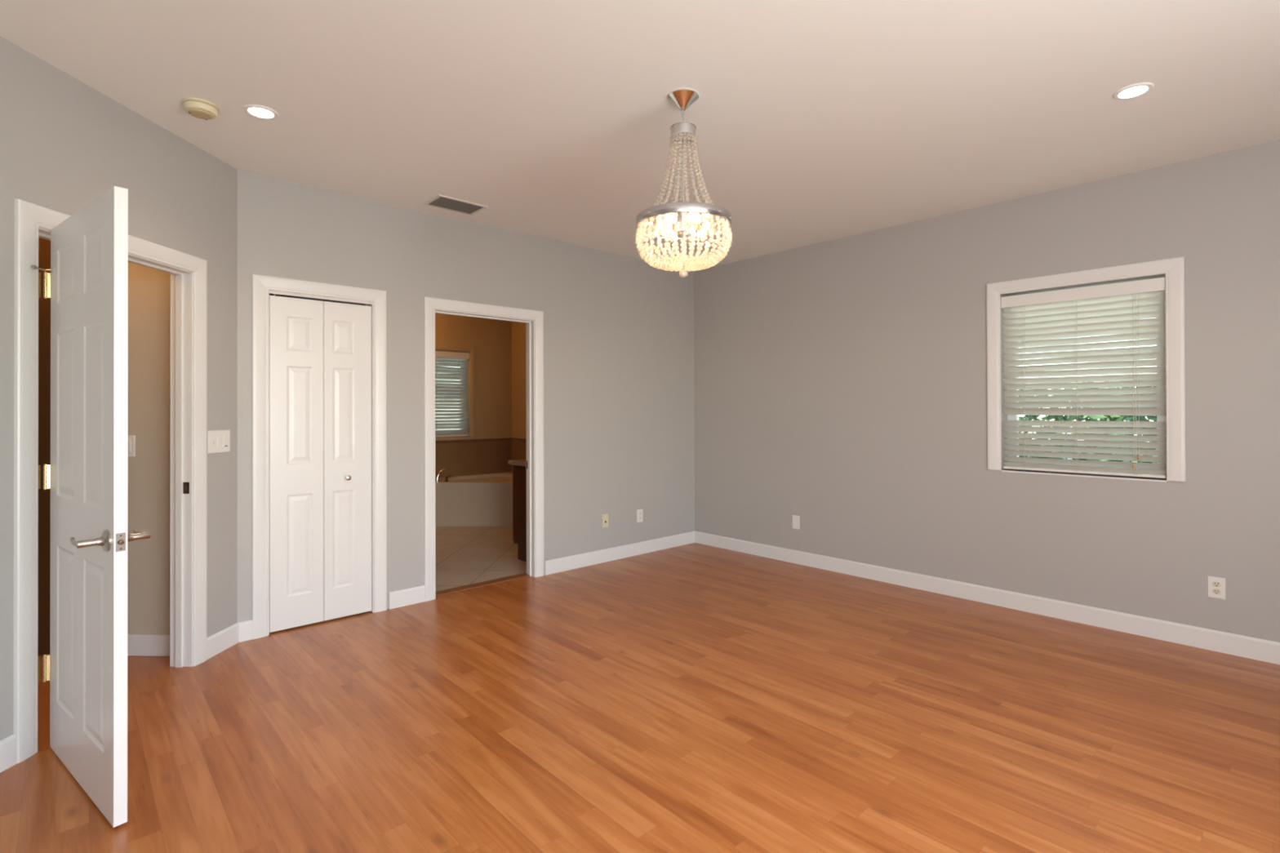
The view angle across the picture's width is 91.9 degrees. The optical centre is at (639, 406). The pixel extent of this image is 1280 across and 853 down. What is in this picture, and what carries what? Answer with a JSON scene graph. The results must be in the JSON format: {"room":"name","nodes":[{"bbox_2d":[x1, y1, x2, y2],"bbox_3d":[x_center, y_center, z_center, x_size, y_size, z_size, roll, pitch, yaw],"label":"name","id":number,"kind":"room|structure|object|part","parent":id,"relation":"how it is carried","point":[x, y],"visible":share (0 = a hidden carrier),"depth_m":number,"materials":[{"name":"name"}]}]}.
{"room":"empty bedroom","nodes":[
{"label":"empty bedroom","id":0,"kind":"room"},
{"bbox_2d":[0,36,237,740],"bbox_3d":[-2.434,0.486,2.539,0.115,3.740,2.110,0,0,2],"label":"wall","id":1,"kind":"structure","parent":0,"point":[64,143],"depth_m":2.82,"materials":[{"name":"grey paint"}]},
{"bbox_2d":[0,733,17,773],"bbox_3d":[-2.392,1.297,1.916,0.014,0.112,0.876,0,0,2],"label":"baseboard","id":2,"kind":"structure","parent":1,"relation":"attached to","point":[8,745],"depth_m":2.32,"materials":[{"name":"white paint"}]},
{"bbox_2d":[31,186,150,827],"bbox_3d":[-2.038,0.319,2.217,0.886,2.046,0.193,0,0,30],"label":"door","id":3,"kind":"structure","parent":1,"relation":"in","point":[86,284],"depth_m":2.14,"materials":[{"name":"white paint"}]},
{"bbox_3d":[-2.390,1.033,2.445,0.044,0.100,0.002,0,0,2],"label":"hinge plate","id":4,"kind":"part","parent":3,"relation":"part of","materials":[{"name":"gold metal"}]},
{"bbox_3d":[-2.395,-0.482,2.453,0.044,0.098,0.002,0,0,2],"label":"hinge plate","id":5,"kind":"part","parent":3,"relation":"part of","materials":[{"name":"gold metal"}]},
{"bbox_3d":[-2.393,0.277,2.449,0.044,0.094,0.002,0,0,2],"label":"hinge plate","id":6,"kind":"part","parent":3,"relation":"part of","materials":[{"name":"gold metal"}]},
{"bbox_3d":[-2.336,1.033,2.457,0.004,0.100,0.035,0,0,41],"label":"hinge plate","id":7,"kind":"part","parent":3,"relation":"part of","materials":[{"name":"gold metal"}]},
{"bbox_3d":[-2.340,-0.482,2.465,0.004,0.098,0.035,0,0,41],"label":"hinge plate","id":8,"kind":"part","parent":3,"relation":"part of","materials":[{"name":"gold metal"}]},
{"bbox_3d":[-2.338,0.277,2.461,0.004,0.094,0.035,0,0,41],"label":"hinge plate","id":9,"kind":"part","parent":3,"relation":"part of","materials":[{"name":"gold metal"}]},
{"bbox_3d":[-1.803,0.435,2.002,0.123,0.025,0.047,0,0,37],"label":"lever handle","id":10,"kind":"part","parent":3,"relation":"part of","materials":[{"name":"silver metal"}]},
{"bbox_3d":[-1.668,0.434,1.990,0.003,0.058,0.025,0,0,36],"label":"latch plate","id":11,"kind":"part","parent":3,"relation":"part of","materials":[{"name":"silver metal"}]},
{"bbox_3d":[-1.721,0.435,2.114,0.123,0.025,0.047,0,0,35],"label":"lever handle","id":12,"kind":"part","parent":3,"relation":"part of","materials":[{"name":"silver metal"}]},
{"bbox_2d":[13,198,206,763],"bbox_3d":[-2.413,0.283,2.848,0.135,2.150,0.976,0,0,2],"label":"door frame","id":13,"kind":"structure","parent":1,"relation":"attached to","point":[188,442],"depth_m":2.99,"materials":[{"name":"white paint"}]},
{"bbox_3d":[-2.377,0.424,3.244,0.032,0.060,0.002,0,0,2],"label":"strike plate","id":14,"kind":"part","parent":13,"relation":"part of","materials":[{"name":"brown metal"}]},
{"bbox_2d":[207,430,230,453],"bbox_3d":[-2.333,0.192,3.440,0.017,0.124,0.170,0,0,2],"label":"light switch","id":15,"kind":"object","parent":1,"relation":"attached to","point":[218,441],"visible":1,"depth_m":3.43,"materials":[{"name":"white plastic"}]},
{"bbox_2d":[206,622,239,659],"bbox_3d":[-2.331,1.304,3.454,0.014,0.112,0.254,0,0,2],"label":"baseboard","id":16,"kind":"structure","parent":1,"relation":"attached to","point":[228,637],"depth_m":3.45,"materials":[{"name":"white paint"}]},
{"bbox_2d":[127,262,170,634],"bbox_3d":[-3.999,-0.005,3.493,3.085,2.740,0.080,0,0,2],"label":"wall","id":17,"kind":"structure","parent":0,"point":[148,411],"depth_m":3.40,"materials":[{"name":"beige paint"}]},
{"bbox_2d":[37,237,50,653],"bbox_3d":[-3.534,0.109,3.418,0.820,2.490,0.028,0,0,2],"label":"door","id":18,"kind":"structure","parent":17,"relation":"in","point":[44,246],"depth_m":3.39,"materials":[{"name":"brown wood"}]},
{"bbox_2d":[127,435,135,457],"bbox_3d":[-2.810,0.215,3.401,0.072,0.117,0.009,0,0,2],"label":"light switch","id":19,"kind":"object","parent":17,"relation":"attached to","point":[131,438],"visible":0.59,"depth_m":3.40,"materials":[{"name":"white plastic"}]},
{"bbox_2d":[127,634,169,656],"bbox_3d":[-2.786,1.304,3.392,0.660,0.115,0.014,0,0,2],"label":"baseboard","id":20,"kind":"structure","parent":17,"relation":"attached to","point":[142,645],"depth_m":3.38,"materials":[{"name":"white paint"}]},
{"bbox_2d":[269,294,349,303],"bbox_3d":[-2.345,-0.006,4.249,0.880,2.740,0.745,0,0,-43],"label":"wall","id":21,"kind":"structure","parent":0,"point":[269,295],"depth_m":4.58,"materials":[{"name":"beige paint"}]},
{"bbox_2d":[237,169,694,622],"bbox_3d":[-0.858,0.494,5.034,4.129,3.740,0.115,0,0,-43],"label":"wall","id":22,"kind":"structure","parent":0,"point":[619,395],"depth_m":5.05,"materials":[{"name":"grey paint"}]},
{"bbox_2d":[237,619,252,642],"bbox_3d":[-2.303,1.305,3.605,0.080,0.112,0.014,0,0,-43],"label":"baseboard","id":23,"kind":"structure","parent":22,"relation":"attached to","point":[245,627],"depth_m":3.60,"materials":[{"name":"white paint"}]},
{"bbox_2d":[252,274,386,639],"bbox_3d":[-2.029,0.291,3.941,0.778,2.142,0.135,0,0,-43],"label":"door frame","id":24,"kind":"structure","parent":22,"relation":"attached to","point":[263,286],"depth_m":3.73,"materials":[{"name":"white paint"}]},
{"bbox_2d":[269,293,371,632],"bbox_3d":[-1.997,0.333,3.906,0.593,2.033,0.066,0,0,-43],"label":"door","id":25,"kind":"structure","parent":22,"relation":"in","point":[320,352],"depth_m":3.89,"materials":[{"name":"white paint"}]},
{"bbox_3d":[-1.882,0.457,3.991,0.035,0.035,0.036,0,0,-43],"label":"knob","id":26,"kind":"part","parent":25,"relation":"part of","materials":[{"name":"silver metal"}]},
{"bbox_2d":[388,585,424,608],"bbox_3d":[-1.599,1.306,4.256,0.249,0.112,0.014,0,0,-43],"label":"baseboard","id":27,"kind":"structure","parent":22,"relation":"attached to","point":[398,598],"depth_m":4.25,"materials":[{"name":"white paint"}]},
{"bbox_2d":[423,296,544,601],"bbox_3d":[-1.186,0.294,4.721,0.993,2.137,0.135,0,0,-43],"label":"door frame","id":28,"kind":"structure","parent":22,"relation":"attached to","point":[533,319],"depth_m":4.89,"materials":[{"name":"white paint"}]},
{"bbox_2d":[601,513,608,528],"bbox_3d":[-0.303,1.003,5.454,0.072,0.117,0.016,0,0,-43],"label":"cable plate","id":29,"kind":"object","parent":22,"relation":"attached to","point":[604,517],"visible":1,"depth_m":5.45,"materials":[{"name":"beige plastic"}]},
{"bbox_2d":[544,531,694,575],"bbox_3d":[-0.106,1.308,5.634,1.809,0.112,0.014,0,0,-43],"label":"baseboard","id":30,"kind":"structure","parent":22,"relation":"attached to","point":[574,562],"depth_m":5.52,"materials":[{"name":"white paint"}]},
{"bbox_2d":[636,509,642,522],"bbox_3d":[0.000,1.008,5.739,0.072,0.117,0.008,0,0,-43],"label":"wall outlet","id":31,"kind":"object","parent":22,"relation":"attached to","point":[639,512],"visible":1,"depth_m":5.73,"materials":[{"name":"white plastic"}]},
{"bbox_2d":[435,313,511,440],"bbox_3d":[-2.743,0.011,7.575,3.050,2.740,0.180,0,0,-43],"label":"wall","id":32,"kind":"structure","parent":0,"point":[491,340],"depth_m":8.13,"materials":[{"name":"beige paint"}]},
{"bbox_2d":[435,344,475,437],"bbox_3d":[-2.563,-0.192,7.709,1.019,1.147,0.169,0,0,-43],"label":"window","id":33,"kind":"structure","parent":32,"relation":"in","point":[472,412],"depth_m":7.96,"materials":[{"name":"white plastic"}]},
{"bbox_2d":[435,351,469,436],"bbox_3d":[-2.539,-0.160,7.683,0.891,1.067,0.060,0,0,-43],"label":"window blind","id":34,"kind":"object","parent":33,"relation":"attached to","point":[451,397],"visible":0.48,"depth_m":7.83,"materials":[{"name":"white plastic"}]},
{"bbox_3d":[-2.541,0.364,7.685,0.883,0.018,0.048,0,0,-43],"label":"rail","id":35,"kind":"part","parent":34,"relation":"part of","materials":[{"name":"white plastic"}]},
{"bbox_2d":[435,440,511,477],"bbox_3d":[-2.731,0.668,7.452,2.702,0.425,0.010,0,0,-43],"label":"wall tile","id":36,"kind":"structure","parent":32,"relation":"attached to","point":[461,459],"depth_m":7.98,"materials":[{"name":"brown tile"}]},
{"bbox_2d":[435,437,526,444],"bbox_3d":[-2.083,0.430,6.759,2.712,0.040,1.910,0,0,-43],"label":"trim","id":37,"kind":"structure","parent":32,"relation":"attached to","point":[507,438],"depth_m":8.04,"materials":[{"name":"brown tile"}]},
{"bbox_2d":[511,321,526,438],"bbox_3d":[-0.683,0.004,7.316,0.100,2.740,2.995,0,0,-43],"label":"wall","id":38,"kind":"structure","parent":0,"point":[518,329],"depth_m":8.25,"materials":[{"name":"beige paint"}]},
{"bbox_2d":[511,440,526,471],"bbox_3d":[-1.090,0.664,7.674,0.010,0.425,1.910,0,0,-43],"label":"wall tile","id":39,"kind":"structure","parent":38,"relation":"attached to","point":[518,448],"depth_m":8.23,"materials":[{"name":"brown tile"}]},
{"bbox_2d":[0,526,1279,852],"bbox_3d":[-1.751,1.384,2.558,8.800,0.060,9.500,0,0,-43],"label":"floor","id":40,"kind":"structure","parent":0,"point":[693,697],"depth_m":2.58,"materials":[{"name":"laminate"}]},
{"bbox_2d":[435,471,512,526],"bbox_3d":[-1.775,1.121,7.317,1.499,0.512,1.499,0,0,-43],"label":"bathtub","id":41,"kind":"object","parent":40,"relation":"on","point":[485,500],"visible":0.47,"depth_m":7.13,"materials":[{"name":"ceramic"}]},
{"bbox_2d":[435,468,451,481],"bbox_3d":[-2.349,0.794,7.199,0.299,0.147,0.134,0,0,-19],"label":"tap","id":42,"kind":"object","parent":41,"relation":"on","point":[443,469],"visible":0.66,"depth_m":7.19,"materials":[{"name":"silver metal"}]},
{"bbox_2d":[435,573,529,596],"bbox_3d":[-1.211,1.359,4.746,0.825,0.009,0.090,0,0,-43],"label":"threshold","id":43,"kind":"object","parent":40,"relation":"on","point":[523,575],"visible":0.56,"depth_m":4.73,"materials":[{"name":"brown wood"}]},
{"bbox_2d":[507,458,526,561],"bbox_3d":[-0.585,0.925,5.785,1.108,0.882,0.618,0,0,-43],"label":"bathroom vanity","id":44,"kind":"object","parent":40,"relation":"on","point":[519,466],"visible":0.21,"depth_m":5.53,"materials":[{"name":"brown wood"}]},
{"bbox_3d":[-1.025,0.875,5.742,0.345,0.685,0.024,0,0,-43],"label":"cabinet door","id":45,"kind":"part","parent":44,"relation":"part of","materials":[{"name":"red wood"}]},
{"bbox_2d":[507,458,526,466],"bbox_3d":[-0.586,0.504,5.787,1.108,0.039,0.618,0,0,-43],"label":"countertop","id":46,"kind":"structure","parent":44,"relation":"on","point":[514,462],"depth_m":5.55,"materials":[{"name":"stone"}]},
{"bbox_2d":[0,0,1279,271],"bbox_3d":[-1.759,-1.436,2.571,8.800,0.100,9.500,0,0,-43],"label":"ceiling","id":47,"kind":"structure","parent":0,"point":[815,122],"depth_m":2.73,"materials":[{"name":"white paint"}]},
{"bbox_2d":[181,97,219,119],"bbox_3d":[-2.014,-1.359,2.840,0.142,0.050,0.142,0,0,-43],"label":"smoke detector","id":48,"kind":"object","parent":47,"relation":"attached to","point":[201,108],"visible":1,"depth_m":2.80,"materials":[{"name":"plastic"}]},
{"bbox_3d":[-2.014,-1.379,2.840,0.142,0.010,0.142,0,0,-43],"label":"plate","id":49,"kind":"part","parent":48,"relation":"part of","materials":[{"name":"plastic"}]},
{"bbox_2d":[188,109,213,119],"bbox_3d":[-2.014,-1.339,2.840,0.094,0.010,0.094,0,0,-43],"label":"grille","id":50,"kind":"object","parent":48,"relation":"attached to","point":[206,114],"depth_m":2.83,"materials":[{"name":"plastic"}]},
{"bbox_2d":[242,104,278,119],"bbox_3d":[-1.778,-1.381,2.905,0.144,0.006,0.144,0,0,-43],"label":"recessed light","id":51,"kind":"object","parent":47,"relation":"in","point":[257,111],"visible":1,"depth_m":2.90,"materials":[{"name":"white paint"}]},
{"bbox_2d":[422,194,488,215],"bbox_3d":[-1.257,-1.375,4.230,0.360,0.009,0.245,0,0,-43],"label":"ceiling vent","id":52,"kind":"object","parent":47,"relation":"in","point":[442,202],"visible":1,"depth_m":4.21,"materials":[{"name":"metal"}]},
{"bbox_2d":[635,88,731,269],"bbox_3d":[0.194,-0.986,2.772,0.431,0.809,0.431,0,0,-43],"label":"chandelier","id":53,"kind":"object","parent":47,"relation":"hanging from","point":[682,220],"visible":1,"depth_m":2.75,"materials":[{"name":"silver metal"}]},
{"bbox_3d":[0.089,-0.815,2.766,0.025,0.043,0.024,0,0,-43],"label":"bulb","id":54,"kind":"part","parent":53,"relation":"part of","materials":[{"name":"white glass"}]},
{"bbox_3d":[0.131,-0.764,2.768,0.089,0.019,0.007,0,0,-3],"label":"lamp arm","id":55,"kind":"part","parent":53,"relation":"part of","materials":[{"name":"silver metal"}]},
{"bbox_3d":[0.138,-0.814,2.859,0.025,0.043,0.024,0,0,-43],"label":"bulb","id":56,"kind":"part","parent":53,"relation":"part of","materials":[{"name":"white glass"}]},
{"bbox_3d":[0.146,-0.815,2.678,0.025,0.043,0.024,0,0,-43],"label":"bulb","id":57,"kind":"part","parent":53,"relation":"part of","materials":[{"name":"white glass"}]},
{"bbox_3d":[0.193,-1.291,2.773,0.011,0.078,0.011,0,0,2],"label":"chain","id":58,"kind":"part","parent":53,"relation":"part of","materials":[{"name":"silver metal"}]},
{"bbox_3d":[0.194,-0.933,2.772,0.008,0.635,0.008,0,0,-43],"label":"rod","id":59,"kind":"part","parent":53,"relation":"part of","materials":[{"name":"silver metal"}]},
{"bbox_3d":[0.242,-0.815,2.864,0.025,0.043,0.024,0,0,-43],"label":"bulb","id":60,"kind":"part","parent":53,"relation":"part of","materials":[{"name":"white glass"}]},
{"bbox_3d":[0.229,-0.765,2.717,0.007,0.019,0.089,0,0,-33],"label":"lamp arm","id":61,"kind":"part","parent":53,"relation":"part of","materials":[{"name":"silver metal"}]},
{"bbox_3d":[0.251,-0.815,2.683,0.025,0.043,0.024,0,0,-43],"label":"bulb","id":62,"kind":"part","parent":53,"relation":"part of","materials":[{"name":"white glass"}]},
{"bbox_3d":[0.258,-0.764,2.774,0.089,0.019,0.007,0,0,-3],"label":"lamp arm","id":63,"kind":"part","parent":53,"relation":"part of","materials":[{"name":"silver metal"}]},
{"bbox_3d":[0.299,-0.815,2.776,0.025,0.043,0.024,0,0,-43],"label":"bulb","id":64,"kind":"part","parent":53,"relation":"part of","materials":[{"name":"white glass"}]},
{"bbox_2d":[1112,82,1154,99],"bbox_3d":[2.180,-1.393,2.738,0.144,0.006,0.144,0,0,-43],"label":"recessed light","id":65,"kind":"object","parent":47,"relation":"in","point":[1134,91],"visible":1,"depth_m":2.73,"materials":[{"name":"white paint"}]},
{"bbox_2d":[693,139,1279,642],"bbox_3d":[2.574,-0.020,4.216,0.200,2.740,5.750,0,0,-43],"label":"wall","id":66,"kind":"structure","parent":0,"point":[840,384],"depth_m":4.29,"materials":[{"name":"grey paint"}]},
{"bbox_2d":[792,515,799,529],"bbox_3d":[1.355,1.002,5.380,0.008,0.117,0.072,0,0,-43],"label":"outlet","id":67,"kind":"object","parent":66,"relation":"attached to","point":[796,519],"visible":1,"depth_m":5.37,"materials":[{"name":"white plastic"}]},
{"bbox_2d":[694,531,1279,664],"bbox_3d":[2.499,1.294,4.137,0.014,0.112,5.750,0,0,-43],"label":"baseboard","id":68,"kind":"structure","parent":66,"relation":"attached to","point":[1266,651],"depth_m":4.05,"materials":[{"name":"white paint"}]},
{"bbox_2d":[986,256,1186,482],"bbox_3d":[2.797,-0.205,3.938,0.189,1.286,1.026,0,0,-43],"label":"window","id":69,"kind":"structure","parent":66,"relation":"in","point":[1173,268],"depth_m":3.68,"materials":[{"name":"white plastic"}]},
{"bbox_2d":[1000,277,1166,478],"bbox_3d":[2.762,-0.165,3.905,0.066,1.165,0.856,0,0,-43],"label":"window blind","id":70,"kind":"object","parent":69,"relation":"attached to","point":[1118,311],"visible":0.98,"depth_m":3.87,"materials":[{"name":"white plastic"}]},
{"bbox_3d":[2.547,-0.131,4.109,0.001,1.079,0.013,0,0,-43],"label":"ladder cord","id":71,"kind":"part","parent":70,"relation":"part of","materials":[{"name":"white fabric"}]},
{"bbox_3d":[2.744,-0.133,3.896,0.001,1.079,0.013,0,0,-43],"label":"ladder cord","id":72,"kind":"part","parent":70,"relation":"part of","materials":[{"name":"white fabric"}]},
{"bbox_3d":[2.770,0.409,3.908,0.048,0.018,0.848,0,0,-43],"label":"rail","id":73,"kind":"part","parent":70,"relation":"part of","materials":[{"name":"white plastic"}]},
{"bbox_3d":[2.933,-0.169,3.682,0.002,1.010,0.002,0,0,-43],"label":"lift cord","id":74,"kind":"part","parent":70,"relation":"part of","materials":[{"name":"white fabric"}]},
{"bbox_3d":[2.942,-0.134,3.682,0.001,1.079,0.013,0,0,-43],"label":"ladder cord","id":75,"kind":"part","parent":70,"relation":"part of","materials":[{"name":"white fabric"}]},
{"bbox_3d":[2.950,-0.194,3.664,0.002,0.960,0.002,0,0,-43],"label":"lift cord","id":76,"kind":"part","parent":70,"relation":"part of","materials":[{"name":"white fabric"}]},
{"bbox_3d":[2.785,0.432,3.921,0.119,0.012,0.858,0,0,-43],"label":"sill","id":77,"kind":"part","parent":69,"relation":"part of","materials":[{"name":"white paint"}]},
{"bbox_3d":[2.847,-0.170,3.983,0.055,1.191,0.860,0,0,-43],"label":"frame","id":78,"kind":"part","parent":69,"relation":"part of","materials":[{"name":"white plastic"}]},
{"bbox_2d":[1207,576,1225,599],"bbox_3d":[3.175,0.996,3.410,0.008,0.117,0.072,0,0,-43],"label":"wall outlet","id":79,"kind":"object","parent":66,"relation":"attached to","point":[1215,585],"visible":1,"depth_m":3.41,"materials":[{"name":"white plastic"}]},
{"bbox_2d":[1212,581,1220,586],"bbox_3d":[3.173,0.976,3.409,0.003,0.027,0.034,0,0,-43],"label":"socket","id":80,"kind":"object","parent":79,"relation":"attached to","point":[1215,584],"depth_m":3.41,"materials":[{"name":"beige plastic"}]},
{"bbox_2d":[1212,588,1220,594],"bbox_3d":[3.173,1.016,3.408,0.003,0.027,0.034,0,0,-43],"label":"socket","id":81,"kind":"object","parent":79,"relation":"attached to","point":[1215,591],"depth_m":3.41,"materials":[{"name":"beige plastic"}]},
{"label":"outside","id":82,"kind":"structure","parent":0,"visible":0},
{"bbox_3d":[1.826,1.605,4.875,28.000,0.100,35.750,0,0,-43],"label":"ground","id":83,"kind":"structure","parent":82,"visible":0},
{"bbox_2d":[1018,381,1137,462],"bbox_3d":[3.717,0.683,5.650,1.052,1.884,1.640,0,0,-43],"label":"shrub","id":84,"kind":"object","parent":83,"relation":"on","point":[1078,418],"visible":0.02,"depth_m":5.34,"materials":[{"name":"green plant"}]},
{"bbox_2d":[1027,438,1157,463],"bbox_3d":[4.178,0.992,8.925,0.150,1.150,13.000,0,0,-43],"label":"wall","id":85,"kind":"structure","parent":83,"relation":"on","point":[1032,438],"depth_m":7.62,"materials":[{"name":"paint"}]},
{"bbox_2d":[1104,386,1157,463],"bbox_3d":[5.079,0.642,5.989,0.932,1.920,1.441,0,0,-43],"label":"shrub","id":86,"kind":"object","parent":83,"relation":"on","point":[1142,418],"visible":0.02,"depth_m":5.97,"materials":[{"name":"green plant"}]}
]}

